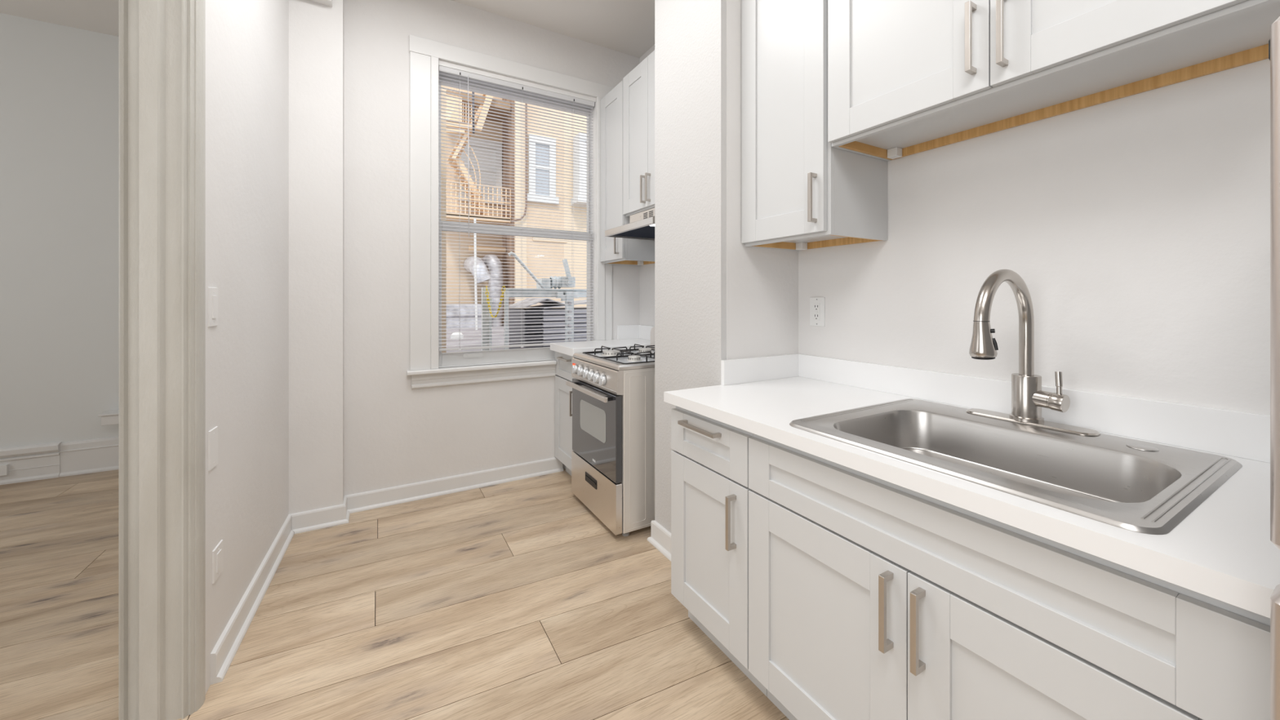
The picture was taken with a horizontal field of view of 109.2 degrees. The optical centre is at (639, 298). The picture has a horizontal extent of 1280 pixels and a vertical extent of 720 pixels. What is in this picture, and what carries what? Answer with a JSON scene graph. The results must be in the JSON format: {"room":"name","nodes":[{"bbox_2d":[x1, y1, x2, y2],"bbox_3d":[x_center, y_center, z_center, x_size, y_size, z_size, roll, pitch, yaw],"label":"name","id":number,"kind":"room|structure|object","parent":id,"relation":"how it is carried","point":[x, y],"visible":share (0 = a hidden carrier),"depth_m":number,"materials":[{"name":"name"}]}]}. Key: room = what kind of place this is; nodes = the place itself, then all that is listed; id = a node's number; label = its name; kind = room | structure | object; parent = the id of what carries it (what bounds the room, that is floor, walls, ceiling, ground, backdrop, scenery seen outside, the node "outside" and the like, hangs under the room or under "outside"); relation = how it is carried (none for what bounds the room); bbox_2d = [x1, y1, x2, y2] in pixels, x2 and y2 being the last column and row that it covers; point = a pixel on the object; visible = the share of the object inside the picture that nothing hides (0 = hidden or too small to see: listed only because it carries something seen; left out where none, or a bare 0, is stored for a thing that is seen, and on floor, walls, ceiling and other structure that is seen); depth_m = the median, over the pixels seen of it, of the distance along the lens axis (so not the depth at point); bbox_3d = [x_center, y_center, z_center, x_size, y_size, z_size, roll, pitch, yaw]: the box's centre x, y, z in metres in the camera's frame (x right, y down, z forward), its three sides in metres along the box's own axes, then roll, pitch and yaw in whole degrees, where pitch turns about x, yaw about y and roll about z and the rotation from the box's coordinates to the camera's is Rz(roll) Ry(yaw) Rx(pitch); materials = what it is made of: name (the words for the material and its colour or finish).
{"room":"kitchen","nodes":[
{"label":"kitchen","id":0,"kind":"room"},
{"bbox_2d":[0,13,118,448],"bbox_3d":[-4.570,-0.350,3.164,3.650,3.263,0.150,0,0,-30],"label":"wall","id":1,"kind":"structure","parent":0,"point":[59,84],"depth_m":3.29,"materials":[{"name":"white paint"}]},
{"bbox_2d":[0,463,8,475],"bbox_3d":[-4.423,1.182,3.123,0.110,0.072,0.028,0,0,-30],"label":"wall outlet","id":2,"kind":"object","parent":1,"relation":"attached to","point":[4,468],"visible":1,"depth_m":3.13,"materials":[{"name":"white plastic"}]},
{"bbox_2d":[0,436,118,484],"bbox_3d":[-4.564,1.158,3.055,3.550,0.246,0.044,0,0,-30],"label":"baseboard","id":3,"kind":"structure","parent":1,"relation":"attached to","point":[28,463],"depth_m":3.27,"materials":[{"name":"white paint"}]},
{"bbox_2d":[97,409,118,426],"bbox_3d":[-3.754,0.878,3.456,0.442,0.082,0.160,0,0,-30],"label":"wall ledge","id":4,"kind":"object","parent":1,"relation":"attached to","point":[109,417],"visible":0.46,"depth_m":3.32,"materials":[{"name":"white paint"}]},
{"bbox_2d":[205,0,288,693],"bbox_3d":[-2.184,-0.350,2.714,0.231,3.263,3.015,0,0,-30],"label":"wall","id":5,"kind":"structure","parent":0,"point":[247,41],"depth_m":1.80,"materials":[{"name":"paint"}]},
{"bbox_2d":[118,0,205,719],"bbox_3d":[-1.463,-0.029,1.395,0.186,2.620,0.100,0,0,-30],"label":"door frame","id":6,"kind":"structure","parent":5,"relation":"in","point":[162,43],"depth_m":1.36,"materials":[{"name":"paint"}]},
{"bbox_2d":[207,287,217,327],"bbox_3d":[-1.429,0.027,1.524,0.010,0.132,0.077,0,0,-27],"label":"light switch","id":7,"kind":"object","parent":5,"relation":"attached to","point":[212,292],"visible":1,"depth_m":1.51,"materials":[{"name":"white plastic"}]},
{"bbox_2d":[208,426,217,471],"bbox_3d":[-1.431,0.500,1.525,0.008,0.131,0.073,0,0,-27],"label":"blank cover plate","id":8,"kind":"object","parent":5,"relation":"attached to","point":[212,433],"visible":1,"depth_m":1.51,"materials":[{"name":"white plastic"}]},
{"bbox_2d":[212,539,222,583],"bbox_3d":[-1.449,0.900,1.562,0.009,0.111,0.086,0,0,-27],"label":"wall outlet","id":9,"kind":"object","parent":5,"relation":"attached to","point":[217,553],"visible":1,"depth_m":1.55,"materials":[{"name":"white plastic"}]},
{"bbox_2d":[216,549,221,573],"bbox_3d":[-1.446,0.900,1.563,0.004,0.064,0.038,0,0,-27],"label":"receptacle","id":10,"kind":"object","parent":9,"relation":"attached to","point":[218,551],"depth_m":1.56,"materials":[{"name":"white plastic"}]},
{"bbox_2d":[210,514,294,684],"bbox_3d":[-1.659,1.230,2.006,0.030,0.103,1.097,0,0,-27],"label":"baseboard","id":11,"kind":"structure","parent":5,"relation":"attached to","point":[225,649],"depth_m":1.80,"materials":[{"name":"white paint"}]},
{"bbox_2d":[288,0,344,514],"bbox_3d":[-1.983,-0.350,2.643,0.449,3.263,0.330,0,0,-30],"label":"wall","id":12,"kind":"structure","parent":0,"point":[316,30],"depth_m":2.55,"materials":[{"name":"paint"}]},
{"bbox_2d":[289,504,348,533],"bbox_3d":[-1.793,1.230,2.545,0.278,0.103,0.030,0,0,-30],"label":"baseboard","id":13,"kind":"structure","parent":12,"relation":"attached to","point":[327,517],"depth_m":2.54,"materials":[{"name":"white paint"}]},
{"bbox_2d":[307,0,332,6],"bbox_3d":[-1.864,-1.820,2.486,0.300,0.322,0.060,0,0,-30],"label":"trim","id":14,"kind":"structure","parent":12,"relation":"attached to","point":[327,2],"depth_m":2.54,"materials":[{"name":"paint"}]},
{"bbox_2d":[342,495,350,521],"bbox_3d":[-1.718,1.230,2.663,0.030,0.103,0.160,0,0,-30],"label":"baseboard","id":15,"kind":"structure","parent":12,"relation":"attached to","point":[344,502],"depth_m":2.67,"materials":[{"name":"white paint"}]},
{"bbox_2d":[0,0,654,57],"bbox_3d":[-1.578,-2.032,0.532,6.400,0.100,7.900,0,0,-30],"label":"ceiling","id":16,"kind":"structure","parent":0,"point":[627,27],"depth_m":3.18,"materials":[{"name":"white paint"}]},
{"bbox_2d":[0,469,789,719],"bbox_3d":[-1.611,1.284,0.540,6.147,0.006,8.188,0,0,-30],"label":"floor","id":17,"kind":"structure","parent":0,"point":[513,600],"depth_m":1.82,"materials":[{"name":"brown wood"}]},
{"bbox_2d":[555,351,574,475],"bbox_3d":[-0.220,0.830,3.353,0.764,0.903,0.458,0,0,-30],"label":"base cabinet","id":18,"kind":"object","parent":17,"relation":"on","point":[563,393],"visible":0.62,"depth_m":3.23,"materials":[{"name":"white paint"}]},
{"bbox_2d":[550,324,653,356],"bbox_3d":[-0.219,0.295,3.353,0.765,0.165,0.461,0,0,-30],"label":"countertop","id":19,"kind":"structure","parent":18,"relation":"on","point":[628,335],"depth_m":3.38,"materials":[{"name":"white stone"}]},
{"bbox_2d":[565,326,654,536],"bbox_3d":[-0.039,0.737,2.805,0.662,1.088,0.646,0,0,-30],"label":"gas range","id":20,"kind":"object","parent":17,"relation":"on","point":[613,452],"visible":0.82,"depth_m":2.49,"materials":[{"name":"silver metal"}]},
{"bbox_2d":[573,347,654,370],"bbox_3d":[-0.014,0.363,2.820,0.604,0.026,0.646,0,0,-30],"label":"cooktop","id":21,"kind":"object","parent":20,"relation":"in","point":[606,360],"depth_m":2.66,"materials":[{"name":"silver metal"}]},
{"bbox_2d":[671,405,767,696],"bbox_3d":[0.534,0.843,1.784,0.776,0.876,0.429,0,0,-30],"label":"base cabinet","id":22,"kind":"object","parent":17,"relation":"on","point":[709,457],"visible":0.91,"depth_m":1.58,"materials":[{"name":"white paint"}]},
{"bbox_2d":[748,433,1270,719],"bbox_3d":[0.890,0.843,1.169,0.776,0.876,0.991,0,0,-30],"label":"base cabinet","id":23,"kind":"object","parent":17,"relation":"on","point":[871,597],"visible":0.98,"depth_m":0.92,"materials":[{"name":"white paint"}]},
{"bbox_2d":[663,353,1279,617],"bbox_3d":[0.783,0.334,1.368,0.765,0.143,1.430,0,0,-30],"label":"countertop","id":24,"kind":"structure","parent":23,"relation":"on","point":[1224,550],"depth_m":1.08,"materials":[{"name":"white stone"}]},
{"bbox_2d":[789,398,1242,534],"bbox_3d":[0.887,0.420,1.176,0.653,0.128,0.744,0,0,-30],"label":"sink","id":25,"kind":"object","parent":24,"relation":"in","point":[1137,486],"visible":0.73,"depth_m":1.14,"materials":[{"name":"silver metal"}]},
{"bbox_2d":[966,269,1100,436],"bbox_3d":[1.024,0.138,1.268,0.328,0.442,0.305,0,0,-30],"label":"faucet","id":26,"kind":"object","parent":24,"relation":"on","point":[1028,397],"visible":1,"depth_m":1.29,"materials":[{"name":"silver metal"}]},
{"bbox_2d":[1268,16,1279,719],"bbox_3d":[1.261,0.466,0.402,0.883,1.590,0.756,0,0,-30],"label":"refrigerator","id":27,"kind":"object","parent":17,"relation":"on","point":[1274,41],"visible":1,"depth_m":0.50,"materials":[{"name":"grey metal"}]},
{"bbox_2d":[344,0,639,495],"bbox_3d":[-0.863,-0.350,3.364,2.270,3.263,0.200,0,0,-30],"label":"wall","id":28,"kind":"structure","parent":0,"point":[396,433],"depth_m":2.88,"materials":[{"name":"paint"}]},
{"bbox_2d":[345,457,563,513],"bbox_3d":[-1.170,1.230,3.054,1.371,0.103,0.030,0,0,-30],"label":"baseboard","id":29,"kind":"structure","parent":28,"relation":"attached to","point":[371,500],"depth_m":3.00,"materials":[{"name":"white paint"}]},
{"bbox_2d":[406,34,613,389],"bbox_3d":[-0.887,-0.549,3.317,1.458,2.252,0.258,0,0,-30],"label":"window","id":30,"kind":"structure","parent":28,"relation":"in","point":[425,358],"depth_m":3.06,"materials":[{"name":"white paint"}]},
{"bbox_2d":[438,65,594,351],"bbox_3d":[-0.846,-0.598,3.285,1.116,1.898,0.051,0,0,-30],"label":"window blind","id":31,"kind":"object","parent":30,"relation":"attached to","point":[442,70],"visible":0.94,"depth_m":3.25,"materials":[{"name":"white plastic"}]},
{"bbox_2d":[600,80,654,265],"bbox_3d":[-0.072,-0.911,3.457,0.405,1.276,0.374,0,0,-30],"label":"upper cabinet","id":32,"kind":"object","parent":28,"relation":"attached to","point":[616,251],"visible":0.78,"depth_m":3.35,"materials":[{"name":"white paint"}]},
{"bbox_2d":[617,324,639,339],"bbox_3d":[-0.089,0.269,3.684,0.210,0.111,0.019,0,0,-30],"label":"backsplash","id":33,"kind":"structure","parent":28,"relation":"attached to","point":[624,331],"depth_m":3.67,"materials":[{"name":"white laminate"}]},
{"bbox_2d":[639,44,654,326],"bbox_3d":[0.384,-0.350,3.274,0.200,3.263,1.203,0,0,-30],"label":"wall","id":34,"kind":"structure","parent":0,"point":[646,272],"depth_m":3.64,"materials":[{"name":"paint"}]},
{"bbox_2d":[622,50,654,217],"bbox_3d":[0.194,-1.069,2.996,0.405,0.980,0.685,0,0,-30],"label":"upper cabinet","id":35,"kind":"object","parent":34,"relation":"attached to","point":[638,85],"visible":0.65,"depth_m":3.02,"materials":[{"name":"white paint"}]},
{"bbox_2d":[604,207,654,239],"bbox_3d":[0.151,-0.498,2.936,0.538,0.159,0.615,0,0,-30],"label":"range hood","id":36,"kind":"object","parent":35,"relation":"attached to","point":[641,225],"visible":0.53,"depth_m":2.94,"materials":[{"name":"silver metal"}]},
{"bbox_2d":[639,324,653,340],"bbox_3d":[0.108,0.269,3.532,0.018,0.111,0.442,0,0,-30],"label":"backsplash","id":37,"kind":"structure","parent":34,"relation":"attached to","point":[644,331],"depth_m":3.63,"materials":[{"name":"white laminate"}]},
{"bbox_2d":[654,0,726,533],"bbox_3d":[0.515,-0.350,2.347,0.700,3.263,0.534,0,0,-30],"label":"wall partition","id":38,"kind":"structure","parent":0,"point":[691,35],"depth_m":2.15,"materials":[{"name":"white paint"}]},
{"bbox_2d":[647,520,671,561],"bbox_3d":[0.192,1.225,2.178,0.030,0.111,0.564,0,0,-30],"label":"baseboard","id":39,"kind":"structure","parent":38,"relation":"attached to","point":[660,538],"depth_m":2.32,"materials":[{"name":"white paint"}]},
{"bbox_2d":[720,353,799,385],"bbox_3d":[0.556,0.315,2.051,0.475,0.105,0.019,0,0,-30],"label":"backsplash","id":40,"kind":"structure","parent":38,"relation":"attached to","point":[733,371],"depth_m":2.02,"materials":[{"name":"white laminate"}]},
{"bbox_2d":[726,0,798,359],"bbox_3d":[0.565,-0.350,2.066,0.445,3.263,0.002,0,0,-30],"label":"wall","id":41,"kind":"structure","parent":38,"relation":"attached to","point":[762,283],"depth_m":2.00,"materials":[{"name":"paint"}]},
{"bbox_2d":[798,58,1270,414],"bbox_3d":[1.871,-0.350,0.450,0.200,3.263,4.108,0,0,-30],"label":"wall","id":42,"kind":"structure","parent":0,"point":[1135,228],"depth_m":1.28,"materials":[{"name":"paint"}]},
{"bbox_2d":[741,0,887,250],"bbox_3d":[0.695,-0.904,1.885,0.400,1.350,0.438,0,0,-30],"label":"upper cabinet","id":43,"kind":"object","parent":42,"relation":"attached to","point":[799,191],"visible":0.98,"depth_m":1.77,"materials":[{"name":"white paint"}]},
{"bbox_2d":[809,297,825,326],"bbox_3d":[0.809,0.059,2.079,0.012,0.132,0.079,0,0,-30],"label":"wall outlet","id":44,"kind":"object","parent":42,"relation":"attached to","point":[817,304],"visible":1,"depth_m":2.07,"materials":[{"name":"white plastic"}]},
{"bbox_2d":[813,303,819,319],"bbox_3d":[0.807,0.059,2.078,0.005,0.076,0.034,0,0,-30],"label":"receptacle","id":45,"kind":"object","parent":44,"relation":"attached to","point":[815,306],"depth_m":2.08,"materials":[{"name":"white plastic"}]},
{"bbox_2d":[798,354,1270,462],"bbox_3d":[1.111,0.315,1.546,0.019,0.105,1.411,0,0,-30],"label":"backsplash","id":46,"kind":"structure","parent":42,"relation":"attached to","point":[1237,433],"depth_m":1.26,"materials":[{"name":"white laminate"}]},
{"bbox_2d":[827,0,1279,161],"bbox_3d":[1.052,-1.060,1.265,0.400,1.039,0.989,0,0,-30],"label":"upper cabinet","id":47,"kind":"object","parent":42,"relation":"attached to","point":[906,77],"visible":1,"depth_m":1.22,"materials":[{"name":"white paint"}]},
{"label":"outside","id":48,"kind":"structure","parent":0,"visible":0},
{"bbox_2d":[446,86,586,325],"bbox_3d":[-2.920,-4.369,9.342,8.286,10.700,2.500,0,0,-30],"label":"apartment building","id":49,"kind":"structure","parent":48,"point":[513,264],"depth_m":9.77,"materials":[{"name":"beige brick"}]},
{"bbox_2d":[471,91,475,133],"bbox_3d":[-3.248,-3.798,8.864,0.053,1.141,0.044,0,0,-30],"label":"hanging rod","id":50,"kind":"object","parent":49,"relation":"hanging from","point":[473,106],"visible":0.58,"depth_m":8.85,"materials":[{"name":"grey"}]},
{"bbox_2d":[463,256,491,284],"bbox_3d":[-3.369,-0.601,9.362,0.410,0.612,1.201,0,0,-30],"label":"duct","id":51,"kind":"object","parent":49,"relation":"attached to","point":[469,264],"visible":0.73,"depth_m":8.95,"materials":[{"name":"metal"}]},
{"bbox_2d":[446,86,511,225],"bbox_3d":[-3.428,-2.970,9.453,1.318,2.759,0.920,0,0,-30],"label":"fire escape","id":52,"kind":"object","parent":49,"relation":"attached to","point":[482,220],"visible":0.73,"depth_m":9.18,"materials":[{"name":"beige metal"}]},
{"bbox_2d":[468,245,506,253],"bbox_3d":[-3.273,-1.061,9.773,0.757,0.121,0.124,0,0,-30],"label":"horizontal pipe","id":53,"kind":"object","parent":49,"relation":"attached to","point":[492,249],"visible":0.75,"depth_m":9.74,"materials":[{"name":"beige metal"}]},
{"bbox_2d":[511,102,527,222],"bbox_3d":[-2.463,-2.804,9.294,0.320,2.498,0.040,0,0,-30],"label":"conduit","id":54,"kind":"object","parent":49,"relation":"attached to","point":[526,110],"visible":0.81,"depth_m":9.35,"materials":[{"name":"brown"}]},
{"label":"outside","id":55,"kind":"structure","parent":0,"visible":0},
{"bbox_2d":[446,324,509,352],"bbox_3d":[0.218,0.656,8.120,9.500,0.150,6.955,0,0,-30],"label":"floor","id":56,"kind":"structure","parent":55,"point":[499,327],"depth_m":6.55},
{"bbox_2d":[450,332,463,339],"bbox_3d":[-2.637,0.531,6.561,0.180,0.100,0.180,0,0,-30],"label":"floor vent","id":57,"kind":"object","parent":56,"relation":"in","point":[455,333],"visible":0.75,"depth_m":6.50,"materials":[{"name":"white paint"}]},
{"bbox_2d":[446,303,481,328],"bbox_3d":[-4.248,0.342,8.921,2.194,0.478,0.500,0,0,-30],"label":"ledge","id":58,"kind":"object","parent":56,"relation":"on","point":[453,314],"visible":0.14,"depth_m":9.08,"materials":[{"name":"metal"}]},
{"bbox_2d":[473,218,477,329],"bbox_3d":[-3.069,-0.458,8.505,0.073,2.080,0.044,0,0,-30],"label":"pole","id":59,"kind":"object","parent":56,"relation":"on","point":[474,220],"visible":0.6,"depth_m":8.49,"materials":[{"name":"white metal"}]},
{"bbox_2d":[482,253,503,326],"bbox_3d":[-3.179,-0.193,9.795,0.378,1.547,0.648,0,0,-30],"label":"duct","id":60,"kind":"object","parent":56,"relation":"on","point":[492,260],"visible":0.62,"depth_m":9.55,"materials":[{"name":"metal"}]},
{"bbox_2d":[481,251,586,351],"bbox_3d":[-0.845,0.076,4.556,1.339,1.010,0.464,0,0,-30],"label":"frame","id":61,"kind":"object","parent":56,"relation":"on","point":[548,286],"visible":0.75,"depth_m":4.40,"materials":[{"name":"metal"}]},
{"bbox_2d":[485,285,505,317],"bbox_3d":[-1.361,0.029,4.260,0.339,0.306,0.034,0,0,43],"label":"chain","id":62,"kind":"object","parent":61,"relation":"hanging from","point":[486,291],"visible":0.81,"depth_m":4.24,"materials":[{"name":"yellow metal"}]},
{"bbox_2d":[508,298,586,349],"bbox_3d":[-0.839,0.280,5.237,1.182,0.598,0.730,0,0,-30],"label":"air conditioner unit","id":63,"kind":"object","parent":56,"relation":"on","point":[525,303],"visible":0.39,"depth_m":4.85,"materials":[{"name":"grey metal"}]},
{"bbox_2d":[508,298,586,308],"bbox_3d":[-0.839,0.043,5.237,1.182,0.124,0.730,0,0,-30],"label":"hood","id":64,"kind":"object","parent":63,"relation":"attached to","point":[525,303],"depth_m":5.00,"materials":[{"name":"metal"}]},
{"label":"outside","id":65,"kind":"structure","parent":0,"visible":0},
{"bbox_2d":[440,84,446,352],"bbox_3d":[-1.808,-1.869,4.037,0.116,5.700,0.400,0,0,-30],"label":"wall","id":66,"kind":"structure","parent":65,"point":[443,233],"depth_m":3.88,"materials":[{"name":"beige paint"}]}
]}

